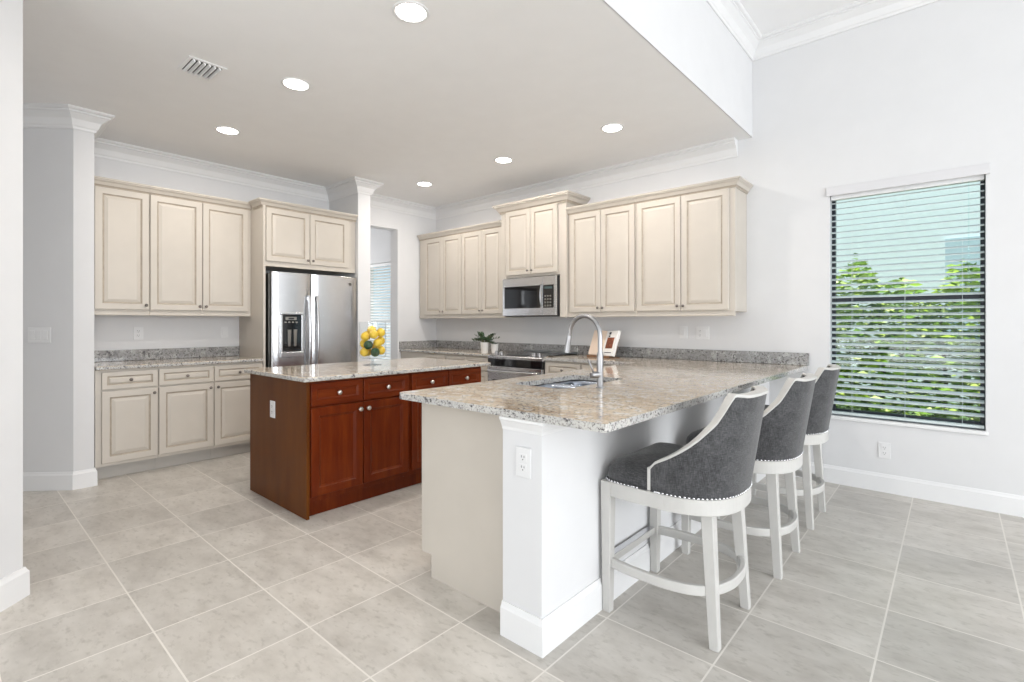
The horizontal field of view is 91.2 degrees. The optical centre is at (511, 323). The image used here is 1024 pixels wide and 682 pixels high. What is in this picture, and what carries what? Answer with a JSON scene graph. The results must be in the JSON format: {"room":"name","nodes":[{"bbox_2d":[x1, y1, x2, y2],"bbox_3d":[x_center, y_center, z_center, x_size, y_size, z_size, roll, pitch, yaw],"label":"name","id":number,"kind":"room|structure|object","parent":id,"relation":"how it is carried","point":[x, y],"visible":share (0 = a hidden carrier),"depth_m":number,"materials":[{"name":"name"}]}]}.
{"room":"kitchen","nodes":[
{"label":"kitchen","id":0,"kind":"room"},
{"bbox_2d":[0,0,22,578],"bbox_3d":[-3.534,-0.177,1.952,2.600,2.874,0.550,0,0,-4],"label":"wall","id":1,"kind":"structure","parent":0,"point":[11,11],"depth_m":2.25,"materials":[{"name":"paint"}]},
{"bbox_2d":[0,567,29,611],"bbox_3d":[-3.526,1.192,1.961,2.617,0.135,0.567,0,0,-4],"label":"baseboard","id":2,"kind":"structure","parent":1,"relation":"attached to","point":[15,586],"depth_m":2.25,"materials":[{"name":"paint"}]},
{"bbox_2d":[23,128,93,472],"bbox_3d":[-4.541,-0.177,4.040,2.577,2.874,0.646,0,0,-4],"label":"wall","id":3,"kind":"structure","parent":0,"point":[58,163],"depth_m":3.79,"materials":[{"name":"paint"}]},
{"bbox_2d":[28,327,50,342],"bbox_3d":[-3.556,0.090,3.768,0.165,0.118,0.010,0,0,-4],"label":"light switch","id":4,"kind":"object","parent":3,"relation":"attached to","point":[35,334],"visible":1,"depth_m":3.77,"materials":[{"name":"white plastic"}]},
{"bbox_2d":[30,331,34,338],"bbox_3d":[-3.602,0.090,3.762,0.032,0.066,0.004,0,0,-4],"label":"rocker switch","id":5,"kind":"object","parent":4,"relation":"attached to","point":[32,333],"depth_m":3.76,"materials":[{"name":"white plastic"}]},
{"bbox_2d":[36,331,40,338],"bbox_3d":[-3.556,0.090,3.765,0.032,0.066,0.004,0,0,-4],"label":"rocker switch","id":6,"kind":"object","parent":4,"relation":"attached to","point":[38,333],"depth_m":3.76,"materials":[{"name":"white plastic"}]},
{"bbox_2d":[43,331,47,338],"bbox_3d":[-3.510,0.090,3.768,0.032,0.066,0.004,0,0,-4],"label":"rocker switch","id":7,"kind":"object","parent":4,"relation":"attached to","point":[45,333],"depth_m":3.77,"materials":[{"name":"white plastic"}]},
{"bbox_2d":[23,467,97,490],"bbox_3d":[-4.403,1.192,3.720,2.397,0.135,0.166,0,0,-7],"label":"baseboard","id":8,"kind":"structure","parent":3,"relation":"attached to","point":[32,481],"depth_m":3.77,"materials":[{"name":"paint"}]},
{"bbox_2d":[23,103,737,219],"bbox_3d":[-1.984,-1.543,5.439,7.642,0.142,3.148,0,0,-7],"label":"trim","id":9,"kind":"structure","parent":3,"relation":"attached to","point":[35,115],"depth_m":5.07,"materials":[{"name":"paint"}]},
{"bbox_2d":[94,156,328,350],"bbox_3d":[-3.040,-0.177,5.263,0.140,2.874,2.480,0,0,41],"label":"wall","id":10,"kind":"structure","parent":0,"point":[111,332],"depth_m":4.87,"materials":[{"name":"paint"}]},
{"bbox_2d":[94,176,150,314],"bbox_3d":[-3.467,-0.643,4.395,0.362,1.151,0.414,0,0,41],"label":"upper cabinet","id":11,"kind":"object","parent":10,"relation":"attached to","point":[121,208],"visible":0.77,"depth_m":4.30,"materials":[{"name":"beige paint"}]},
{"bbox_2d":[133,327,142,339],"bbox_3d":[-3.473,0.095,4.658,0.009,0.118,0.075,0,0,41],"label":"power outlet","id":12,"kind":"object","parent":10,"relation":"attached to","point":[137,331],"visible":1,"depth_m":4.65,"materials":[{"name":"white plastic"}]},
{"bbox_2d":[94,346,239,361],"bbox_3d":[-3.313,0.294,4.829,0.020,0.100,1.279,0,0,41],"label":"backsplash","id":13,"kind":"structure","parent":10,"relation":"attached to","point":[167,353],"depth_m":4.79,"materials":[{"name":"grey stone"}]},
{"bbox_2d":[149,185,251,315],"bbox_3d":[-3.046,-0.643,4.874,0.362,1.151,0.860,0,0,41],"label":"upper cabinet","id":14,"kind":"object","parent":10,"relation":"attached to","point":[200,244],"visible":0.96,"depth_m":4.74,"materials":[{"name":"beige paint"}]},
{"bbox_2d":[220,327,227,337],"bbox_3d":[-2.990,0.095,5.205,0.010,0.118,0.075,0,0,41],"label":"light switch","id":15,"kind":"object","parent":10,"relation":"attached to","point":[223,330],"visible":1,"depth_m":5.20,"materials":[{"name":"white plastic"}]},
{"bbox_2d":[329,193,369,361],"bbox_3d":[-2.870,-0.177,6.765,3.150,2.874,0.160,0,0,41],"label":"wall","id":16,"kind":"structure","parent":0,"point":[358,204],"depth_m":5.72,"materials":[{"name":"paint"}]},
{"bbox_2d":[23,0,750,206],"bbox_3d":[-3.866,-2.114,2.809,6.884,1.000,10.505,0,0,41],"label":"ceiling","id":17,"kind":"structure","parent":0,"point":[393,102],"depth_m":3.39,"materials":[{"name":"paint"}]},
{"bbox_2d":[177,55,226,81],"bbox_3d":[-1.966,-1.605,3.177,0.244,0.019,0.214,0,0,41],"label":"ceiling vent","id":18,"kind":"object","parent":17,"relation":"in","point":[192,65],"visible":1,"depth_m":3.16,"materials":[{"name":"metal"}]},
{"bbox_2d":[215,126,240,134],"bbox_3d":[-2.381,-1.611,4.196,0.190,0.007,0.190,0,0,41],"label":"recessed light","id":19,"kind":"object","parent":17,"relation":"in","point":[227,130],"visible":1,"depth_m":4.19,"materials":[{"name":"white"}]},
{"bbox_2d":[281,77,310,90],"bbox_3d":[-1.458,-1.611,3.383,0.190,0.007,0.190,0,0,41],"label":"recessed light","id":20,"kind":"object","parent":17,"relation":"in","point":[292,83],"visible":1,"depth_m":3.38,"materials":[{"name":"white"}]},
{"bbox_2d":[392,0,428,23],"bbox_3d":[-0.524,-1.611,2.599,0.190,0.007,0.190,0,0,41],"label":"recessed light","id":21,"kind":"object","parent":17,"relation":"in","point":[408,11],"visible":1,"depth_m":2.59,"materials":[{"name":"paint"}]},
{"bbox_2d":[416,182,432,186],"bbox_3d":[-1.015,-1.611,5.808,0.190,0.007,0.190,0,0,41],"label":"recessed light","id":22,"kind":"object","parent":17,"relation":"in","point":[425,184],"visible":1,"depth_m":5.82,"materials":[{"name":"white"}]},
{"bbox_2d":[494,157,512,163],"bbox_3d":[-0.084,-1.611,4.958,0.190,0.007,0.190,0,0,41],"label":"recessed light","id":23,"kind":"object","parent":17,"relation":"in","point":[503,160],"visible":1,"depth_m":4.96,"materials":[{"name":"white"}]},
{"bbox_2d":[601,123,623,132],"bbox_3d":[0.828,-1.611,4.141,0.190,0.007,0.190,0,0,41],"label":"recessed light","id":24,"kind":"object","parent":17,"relation":"in","point":[613,127],"visible":1,"depth_m":4.12,"materials":[{"name":"white"}]},
{"bbox_2d":[370,207,435,358],"bbox_3d":[-1.598,-0.177,6.674,0.160,2.874,1.385,0,0,41],"label":"wall","id":25,"kind":"structure","parent":0,"point":[406,323],"depth_m":6.73,"materials":[{"name":"paint"}]},
{"bbox_2d":[0,452,1023,681],"bbox_3d":[-0.483,1.320,-0.171,15.900,0.120,10.505,0,0,41],"label":"floor","id":26,"kind":"structure","parent":0,"point":[186,572],"depth_m":2.28,"materials":[{"name":"tile"}]},
{"bbox_2d":[94,367,157,478],"bbox_3d":[-3.368,0.819,4.303,0.633,0.883,0.417,0,0,41],"label":"base cabinet","id":27,"kind":"object","parent":26,"relation":"on","point":[125,400],"visible":0.95,"depth_m":4.10,"materials":[{"name":"beige paint"}]},
{"bbox_2d":[94,356,262,370],"bbox_3d":[-3.087,0.360,4.630,0.623,0.030,1.279,0,0,41],"label":"countertop","id":28,"kind":"structure","parent":27,"relation":"on","point":[113,365],"depth_m":4.50,"materials":[{"name":"stone"}]},
{"bbox_2d":[155,364,212,468],"bbox_3d":[-3.088,0.819,4.621,0.633,0.883,0.427,0,0,41],"label":"base cabinet","id":29,"kind":"object","parent":26,"relation":"on","point":[185,393],"visible":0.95,"depth_m":4.42,"materials":[{"name":"beige paint"}]},
{"bbox_2d":[210,362,262,458],"bbox_3d":[-2.803,0.819,4.944,0.633,0.883,0.433,0,0,41],"label":"base cabinet","id":30,"kind":"object","parent":26,"relation":"on","point":[231,385],"visible":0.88,"depth_m":4.71,"materials":[{"name":"beige paint"}]},
{"bbox_2d":[239,197,357,367],"bbox_3d":[-2.335,0.021,5.467,0.646,2.479,1.075,0,0,41],"label":"tall cabinet","id":31,"kind":"object","parent":26,"relation":"on","point":[285,236],"visible":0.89,"depth_m":5.14,"materials":[{"name":"beige paint"}]},
{"bbox_2d":[266,271,355,366],"bbox_3d":[-2.260,0.369,5.468,0.701,1.762,0.946,0,0,41],"label":"refrigerator","id":32,"kind":"object","parent":26,"relation":"on","point":[311,318],"visible":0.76,"depth_m":5.19,"materials":[{"name":"grey metal"}]},
{"bbox_2d":[250,367,480,519],"bbox_3d":[-1.107,0.818,4.075,0.926,0.884,1.587,0,0,41],"label":"kitchen island","id":33,"kind":"object","parent":26,"relation":"on","point":[330,444],"visible":0.77,"depth_m":3.49,"materials":[{"name":"brown wood"}]},
{"bbox_2d":[270,400,274,417],"bbox_3d":[-1.683,0.605,3.518,0.075,0.118,0.009,0,0,41],"label":"power outlet","id":34,"kind":"object","parent":33,"relation":"attached to","point":[272,403],"visible":1,"depth_m":3.51,"materials":[{"name":"white plastic"}]},
{"bbox_2d":[244,357,490,382],"bbox_3d":[-1.105,0.360,4.101,0.960,0.030,1.695,0,0,41],"label":"island countertop","id":35,"kind":"structure","parent":33,"relation":"on","point":[345,370],"depth_m":3.81,"materials":[{"name":"stone"}]},
{"bbox_3d":[-1.154,0.167,4.145,0.219,0.355,0.219,0,0,41],"label":"glass bowl","id":36,"kind":"object","parent":35,"relation":"on","visible":0},
{"bbox_2d":[360,348,368,356],"bbox_3d":[-1.210,0.238,4.109,0.072,0.072,0.072,0,0,-15],"label":"lemon","id":37,"kind":"object","parent":36,"relation":"in","point":[364,352],"visible":0.98,"depth_m":4.08,"materials":[{"name":"yellow food"}]},
{"bbox_2d":[361,332,369,340],"bbox_3d":[-1.200,0.110,4.096,0.072,0.073,0.073,0,0,-31],"label":"lemon","id":38,"kind":"object","parent":36,"relation":"in","point":[365,336],"visible":1,"depth_m":4.07,"materials":[{"name":"yellow food"}]},
{"bbox_2d":[364,341,372,349],"bbox_3d":[-1.171,0.179,4.080,0.073,0.074,0.073,0,0,-42],"label":"lime","id":39,"kind":"object","parent":36,"relation":"in","point":[368,345],"visible":1,"depth_m":4.05,"materials":[{"name":"green food"}]},
{"bbox_2d":[367,326,375,332],"bbox_3d":[-1.161,0.057,4.143,0.072,0.073,0.072,0,0,-21],"label":"lemon","id":40,"kind":"object","parent":36,"relation":"in","point":[369,328],"visible":0.7,"depth_m":4.12,"materials":[{"name":"yellow food"}]},
{"bbox_2d":[369,330,377,338],"bbox_3d":[-1.126,0.092,4.083,0.072,0.073,0.073,0,0,-33],"label":"lemon","id":41,"kind":"object","parent":36,"relation":"in","point":[373,334],"visible":1,"depth_m":4.06,"materials":[{"name":"yellow food"}]},
{"bbox_2d":[370,348,379,356],"bbox_3d":[-1.117,0.238,4.088,0.072,0.073,0.073,0,0,9],"label":"lime","id":42,"kind":"object","parent":36,"relation":"in","point":[375,352],"visible":1,"depth_m":4.06,"materials":[{"name":"green food"}]},
{"bbox_2d":[373,338,381,346],"bbox_3d":[-1.100,0.161,4.104,0.072,0.073,0.073,0,0,-16],"label":"lemon","id":43,"kind":"object","parent":36,"relation":"in","point":[377,342],"visible":1,"depth_m":4.08,"materials":[{"name":"yellow food"}]},
{"bbox_2d":[377,328,384,336],"bbox_3d":[-1.087,0.078,4.148,0.072,0.073,0.072,0,0,-3],"label":"lemon","id":44,"kind":"object","parent":36,"relation":"in","point":[381,332],"visible":0.91,"depth_m":4.12,"materials":[{"name":"yellow food"}]},
{"bbox_2d":[378,346,384,354],"bbox_3d":[-1.088,0.226,4.159,0.072,0.073,0.072,0,0,36],"label":"lemon","id":45,"kind":"object","parent":36,"relation":"in","point":[381,348],"visible":0.77,"depth_m":4.13,"materials":[{"name":"yellow food"}]},
{"bbox_2d":[401,351,446,358],"bbox_3d":[-0.951,0.819,6.589,0.917,0.883,0.653,0,0,41],"label":"base cabinet","id":46,"kind":"object","parent":26,"relation":"on","point":[404,355],"visible":0.05,"depth_m":6.41,"materials":[{"name":"beige paint"}]},
{"bbox_2d":[399,347,514,356],"bbox_3d":[-0.673,0.360,6.355,1.643,0.030,0.638,0,0,41],"label":"countertop","id":47,"kind":"structure","parent":46,"relation":"on","point":[453,351],"depth_m":6.28,"materials":[{"name":"stone"}]},
{"bbox_2d":[472,331,499,352],"bbox_3d":[-0.300,0.219,5.749,0.325,0.251,0.276,0,0,-26],"label":"potted plant","id":48,"kind":"object","parent":47,"relation":"on","point":[484,345],"visible":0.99,"depth_m":5.71,"materials":[{"name":"green plant"}]},
{"bbox_2d":[491,344,497,352],"bbox_3d":[-0.199,0.291,5.758,0.091,0.106,0.091,0,0,41],"label":"ceramic cup","id":49,"kind":"object","parent":47,"relation":"on","point":[494,347],"visible":0.74,"depth_m":5.72,"materials":[{"name":"white ceramic"}]},
{"bbox_2d":[422,403,502,611],"bbox_3d":[0.571,0.819,3.250,0.686,0.883,2.433,0,0,41],"label":"base cabinet","id":50,"kind":"object","parent":26,"relation":"on","point":[462,450],"visible":0.33,"depth_m":2.33,"materials":[{"name":"beige paint"}]},
{"bbox_2d":[400,354,807,432],"bbox_3d":[0.528,0.360,3.623,2.220,0.030,3.151,0,0,41],"label":"countertop","id":51,"kind":"structure","parent":50,"relation":"on","point":[636,390],"depth_m":2.55,"materials":[{"name":"stone"}]},
{"bbox_2d":[534,380,596,388],"bbox_3d":[0.349,0.474,2.984,0.422,0.195,0.690,0,0,41],"label":"sink","id":52,"kind":"object","parent":51,"relation":"in","point":[569,383],"visible":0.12,"depth_m":3.23,"materials":[{"name":"metal"}]},
{"bbox_2d":[564,314,604,387],"bbox_3d":[0.372,0.146,2.737,0.096,0.397,0.283,0,0,-42],"label":"kitchen faucet","id":53,"kind":"object","parent":51,"relation":"on","point":[599,374],"visible":1,"depth_m":2.66,"materials":[{"name":"silver metal"}]},
{"bbox_2d":[587,330,620,357],"bbox_3d":[0.925,0.209,5.058,0.166,0.271,0.373,0,0,-33],"label":"book","id":54,"kind":"object","parent":51,"relation":"on","point":[610,339],"visible":0.84,"depth_m":5.02,"materials":[{"name":"white paper"}]},
{"bbox_2d":[605,337,614,347],"bbox_3d":[0.973,0.198,4.984,0.040,0.113,0.114,0,0,-26],"label":"picture","id":55,"kind":"object","parent":54,"relation":"attached to","point":[609,341],"depth_m":4.98},
{"bbox_2d":[446,354,487,381],"bbox_3d":[-0.334,0.819,6.046,0.724,0.883,0.653,0,0,41],"label":"base cabinet","id":56,"kind":"object","parent":26,"relation":"on","point":[484,373],"visible":0.03,"depth_m":5.70,"materials":[{"name":"beige paint"}]},
{"bbox_2d":[487,351,576,380],"bbox_3d":[0.202,0.784,5.519,0.774,0.952,0.688,0,0,41],"label":"electric range","id":57,"kind":"object","parent":26,"relation":"on","point":[504,365],"visible":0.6,"depth_m":5.34,"materials":[{"name":"silver metal"}]},
{"bbox_2d":[503,351,576,356],"bbox_3d":[0.253,0.345,5.577,0.774,0.020,0.534,0,0,41],"label":"cooktop","id":58,"kind":"object","parent":57,"relation":"in","point":[527,353],"depth_m":5.52,"materials":[{"name":"black glass"}]},
{"bbox_2d":[545,360,581,373],"bbox_3d":[0.689,0.819,5.145,0.448,0.883,0.653,0,0,41],"label":"base cabinet","id":59,"kind":"object","parent":26,"relation":"on","point":[550,366],"visible":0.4,"depth_m":4.94,"materials":[{"name":"beige paint"}]},
{"bbox_2d":[582,363,612,368],"bbox_3d":[1.084,0.819,4.797,0.604,0.883,0.653,0,0,41],"label":"base cabinet","id":60,"kind":"object","parent":26,"relation":"on","point":[584,365],"visible":0.02,"depth_m":4.71,"materials":[{"name":"beige paint"}]},
{"bbox_2d":[601,386,767,652],"bbox_3d":[0.779,0.765,2.195,0.603,0.990,0.542,0,0,41],"label":"bar stool","id":61,"kind":"object","parent":26,"relation":"on","point":[709,477],"visible":1,"depth_m":1.98,"materials":[{"name":"white paint"}]},
{"bbox_2d":[608,442,683,488],"bbox_3d":[0.756,0.628,2.215,0.518,0.112,0.520,0,0,41],"label":"seat cushion","id":62,"kind":"object","parent":61,"relation":"on","point":[640,469],"depth_m":2.11,"materials":[{"name":"grey fabric"}]},
{"bbox_2d":[681,373,816,579],"bbox_3d":[1.312,0.765,2.738,0.603,0.990,0.542,0,0,41],"label":"bar stool","id":63,"kind":"object","parent":26,"relation":"on","point":[784,424],"visible":0.65,"depth_m":2.49,"materials":[{"name":"white paint"}]},
{"bbox_2d":[686,427,705,443],"bbox_3d":[1.288,0.628,2.759,0.518,0.112,0.520,0,0,41],"label":"seat cushion","id":64,"kind":"object","parent":63,"relation":"on","point":[689,438],"depth_m":2.73,"materials":[{"name":"grey fabric"}]},
{"bbox_2d":[751,364,840,529],"bbox_3d":[1.821,0.765,3.326,0.603,0.990,0.542,0,0,41],"label":"bar stool","id":65,"kind":"object","parent":26,"relation":"on","point":[817,432],"visible":0.37,"depth_m":3.08,"materials":[{"name":"white paint"}]},
{"bbox_2d":[503,382,768,618],"bbox_3d":[1.075,0.818,3.150,0.200,0.884,3.140,0,0,41],"label":"wall","id":66,"kind":"structure","parent":0,"point":[552,537],"depth_m":2.04,"materials":[{"name":"paint"}]},
{"bbox_2d":[516,446,530,478],"bbox_3d":[0.044,0.545,1.960,0.075,0.118,0.009,0,0,41],"label":"power outlet","id":67,"kind":"object","parent":66,"relation":"attached to","point":[523,455],"visible":1,"depth_m":1.96,"materials":[{"name":"white plastic"}]},
{"bbox_2d":[520,453,525,461],"bbox_3d":[0.043,0.525,1.958,0.034,0.029,0.002,0,0,41],"label":"receptacle","id":68,"kind":"object","parent":67,"relation":"attached to","point":[522,455],"depth_m":1.96,"materials":[{"name":"white plastic"}]},
{"bbox_2d":[520,463,525,471],"bbox_3d":[0.043,0.565,1.958,0.034,0.029,0.002,0,0,41],"label":"receptacle","id":69,"kind":"object","parent":67,"relation":"attached to","point":[522,465],"depth_m":1.96,"materials":[{"name":"white plastic"}]},
{"bbox_2d":[499,416,570,435],"bbox_3d":[0.105,0.402,2.032,0.222,0.052,0.222,0,0,41],"label":"trim","id":70,"kind":"structure","parent":66,"relation":"attached to","point":[520,425],"depth_m":1.95,"materials":[{"name":"paint"}]},
{"bbox_2d":[500,473,765,657],"bbox_3d":[1.070,1.192,3.131,0.217,0.135,3.137,0,0,41],"label":"baseboard","id":71,"kind":"structure","parent":66,"relation":"attached to","point":[539,636],"depth_m":2.02,"materials":[{"name":"paint"}]},
{"bbox_2d":[602,0,751,136],"bbox_3d":[-1.269,-2.014,0.548,0.008,0.801,10.145,0,0,41],"label":"wall","id":72,"kind":"structure","parent":0,"point":[689,34],"depth_m":3.46,"materials":[{"name":"paint"}]},
{"bbox_2d":[370,0,1023,495],"bbox_3d":[2.935,-0.578,3.711,15.900,3.675,0.160,0,0,41],"label":"wall","id":73,"kind":"structure","parent":0,"point":[939,85],"depth_m":3.82,"materials":[{"name":"paint"}]},
{"bbox_2d":[370,270,372,360],"bbox_3d":[-1.971,-0.067,8.013,1.174,1.806,0.159,0,0,41],"label":"window","id":74,"kind":"structure","parent":73,"relation":"in","point":[370,270],"depth_m":8.41,"materials":[{"name":"paint"}]},
{"bbox_2d":[370,262,390,360],"bbox_3d":[-1.985,-0.083,7.997,1.138,1.762,0.057,0,0,41],"label":"window blind","id":75,"kind":"object","parent":73,"relation":"attached to","point":[385,319],"visible":0.25,"depth_m":8.10,"materials":[{"name":"paint"}]},
{"bbox_2d":[417,228,461,318],"bbox_3d":[-0.863,-0.630,6.706,0.850,1.137,0.362,0,0,41],"label":"upper cabinet","id":76,"kind":"object","parent":73,"relation":"attached to","point":[440,251],"visible":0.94,"depth_m":6.56,"materials":[{"name":"beige paint"}]},
{"bbox_2d":[399,340,524,350],"bbox_3d":[-0.674,0.294,6.355,1.644,0.100,0.638,0,0,41],"label":"backsplash","id":77,"kind":"structure","parent":73,"relation":"attached to","point":[430,343],"depth_m":6.73,"materials":[{"name":"grey stone"}]},
{"bbox_2d":[459,220,500,317],"bbox_3d":[-0.281,-0.630,6.193,0.700,1.137,0.362,0,0,41],"label":"upper cabinet","id":78,"kind":"object","parent":73,"relation":"attached to","point":[481,243],"visible":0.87,"depth_m":6.08,"materials":[{"name":"beige paint"}]},
{"bbox_2d":[492,190,589,317],"bbox_3d":[0.309,-0.712,5.634,1.077,1.299,0.421,0,0,41],"label":"upper cabinet","id":79,"kind":"object","parent":73,"relation":"attached to","point":[534,231],"visible":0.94,"depth_m":5.45,"materials":[{"name":"beige paint"}]},
{"bbox_2d":[503,275,559,316],"bbox_3d":[0.297,-0.287,5.637,0.758,0.430,0.428,0,0,41],"label":"microwave oven","id":80,"kind":"object","parent":79,"relation":"in","point":[529,296],"visible":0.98,"depth_m":5.46,"materials":[{"name":"silver metal"}]},
{"bbox_2d":[524,343,577,352],"bbox_3d":[0.438,0.284,5.788,0.775,0.081,0.020,0,0,41],"label":"backsplash","id":81,"kind":"structure","parent":73,"relation":"attached to","point":[527,346],"depth_m":5.79,"materials":[{"name":"grey stone"}]},
{"bbox_2d":[565,195,636,316],"bbox_3d":[0.968,-0.630,5.093,0.780,1.137,0.362,0,0,41],"label":"upper cabinet","id":82,"kind":"object","parent":73,"relation":"attached to","point":[602,234],"visible":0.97,"depth_m":4.95,"materials":[{"name":"beige paint"}]},
{"bbox_2d":[680,326,686,338],"bbox_3d":[1.625,0.088,4.751,0.075,0.118,0.010,0,0,41],"label":"light switch","id":83,"kind":"object","parent":73,"relation":"attached to","point":[683,329],"visible":1,"depth_m":4.75,"materials":[{"name":"white plastic"}]},
{"bbox_2d":[634,176,752,316],"bbox_3d":[1.617,-0.630,4.522,0.948,1.137,0.362,0,0,41],"label":"upper cabinet","id":84,"kind":"object","parent":73,"relation":"attached to","point":[691,240],"visible":1,"depth_m":4.37,"materials":[{"name":"beige paint"}]},
{"bbox_2d":[578,345,808,365],"bbox_3d":[1.567,0.294,4.793,2.233,0.100,0.020,0,0,41],"label":"backsplash","id":85,"kind":"structure","parent":73,"relation":"attached to","point":[786,358],"depth_m":4.54,"materials":[{"name":"grey stone"}]},
{"bbox_2d":[696,327,708,339],"bbox_3d":[1.762,0.092,4.630,0.118,0.118,0.010,0,0,41],"label":"power outlet","id":86,"kind":"object","parent":73,"relation":"attached to","point":[701,332],"visible":1,"depth_m":4.63,"materials":[{"name":"white plastic"}]},
{"bbox_2d":[705,0,940,60],"bbox_3d":[2.047,-2.344,-2.359,8.810,0.142,10.125,0,0,41],"label":"trim","id":87,"kind":"structure","parent":73,"relation":"attached to","point":[732,13],"depth_m":3.91,"materials":[{"name":"paint"}]},
{"bbox_2d":[878,442,890,458],"bbox_3d":[2.778,0.950,3.737,0.075,0.118,0.009,0,0,41],"label":"power outlet","id":88,"kind":"object","parent":73,"relation":"attached to","point":[884,449],"visible":1,"depth_m":3.73,"materials":[{"name":"white plastic"}]},
{"bbox_2d":[795,462,1023,517],"bbox_3d":[5.438,1.192,1.389,8.674,0.135,0.017,0,0,41],"label":"baseboard","id":89,"kind":"structure","parent":73,"relation":"attached to","point":[992,501],"depth_m":3.56,"materials":[{"name":"paint"}]},
{"bbox_2d":[831,174,987,435],"bbox_3d":[2.899,-0.135,3.723,0.924,1.781,0.159,0,0,41],"label":"window","id":90,"kind":"structure","parent":73,"relation":"in","point":[982,187],"depth_m":3.62,"materials":[{"name":"brown metal"}]},
{"bbox_2d":[826,163,989,428],"bbox_3d":[2.876,-0.178,3.697,0.944,1.793,0.088,0,0,41],"label":"window blind","id":91,"kind":"object","parent":90,"relation":"attached to","point":[973,173],"visible":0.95,"depth_m":3.66,"materials":[{"name":"paint"}]},
{"bbox_2d":[739,0,859,34],"bbox_3d":[2.100,-2.515,-2.446,9.016,0.200,10.505,0,0,41],"label":"ceiling","id":92,"kind":"structure","parent":0,"point":[768,16],"depth_m":3.87,"materials":[{"name":"paint"}]},
{"label":"outside","id":93,"kind":"structure","parent":0,"visible":0},
{"bbox_2d":[836,399,979,419],"bbox_3d":[8.031,1.425,12.145,20.000,0.170,19.155,0,0,41],"label":"ground","id":94,"kind":"structure","parent":93,"point":[846,399],"depth_m":7.77,"materials":[{"name":"green plant"}]},
{"bbox_2d":[836,253,979,420],"bbox_3d":[4.403,0.257,5.980,4.060,2.236,1.176,0,0,41],"label":"hedge","id":95,"kind":"object","parent":94,"relation":"on","point":[972,269],"visible":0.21,"depth_m":5.64,"materials":[{"name":"green plant"}]},
{"bbox_2d":[836,181,979,405],"bbox_3d":[7.598,-1.690,10.897,11.000,6.100,4.600,0,0,41],"label":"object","id":96,"kind":"structure","parent":94,"relation":"on","point":[977,187],"depth_m":8.62,"materials":[{"name":"paint"}]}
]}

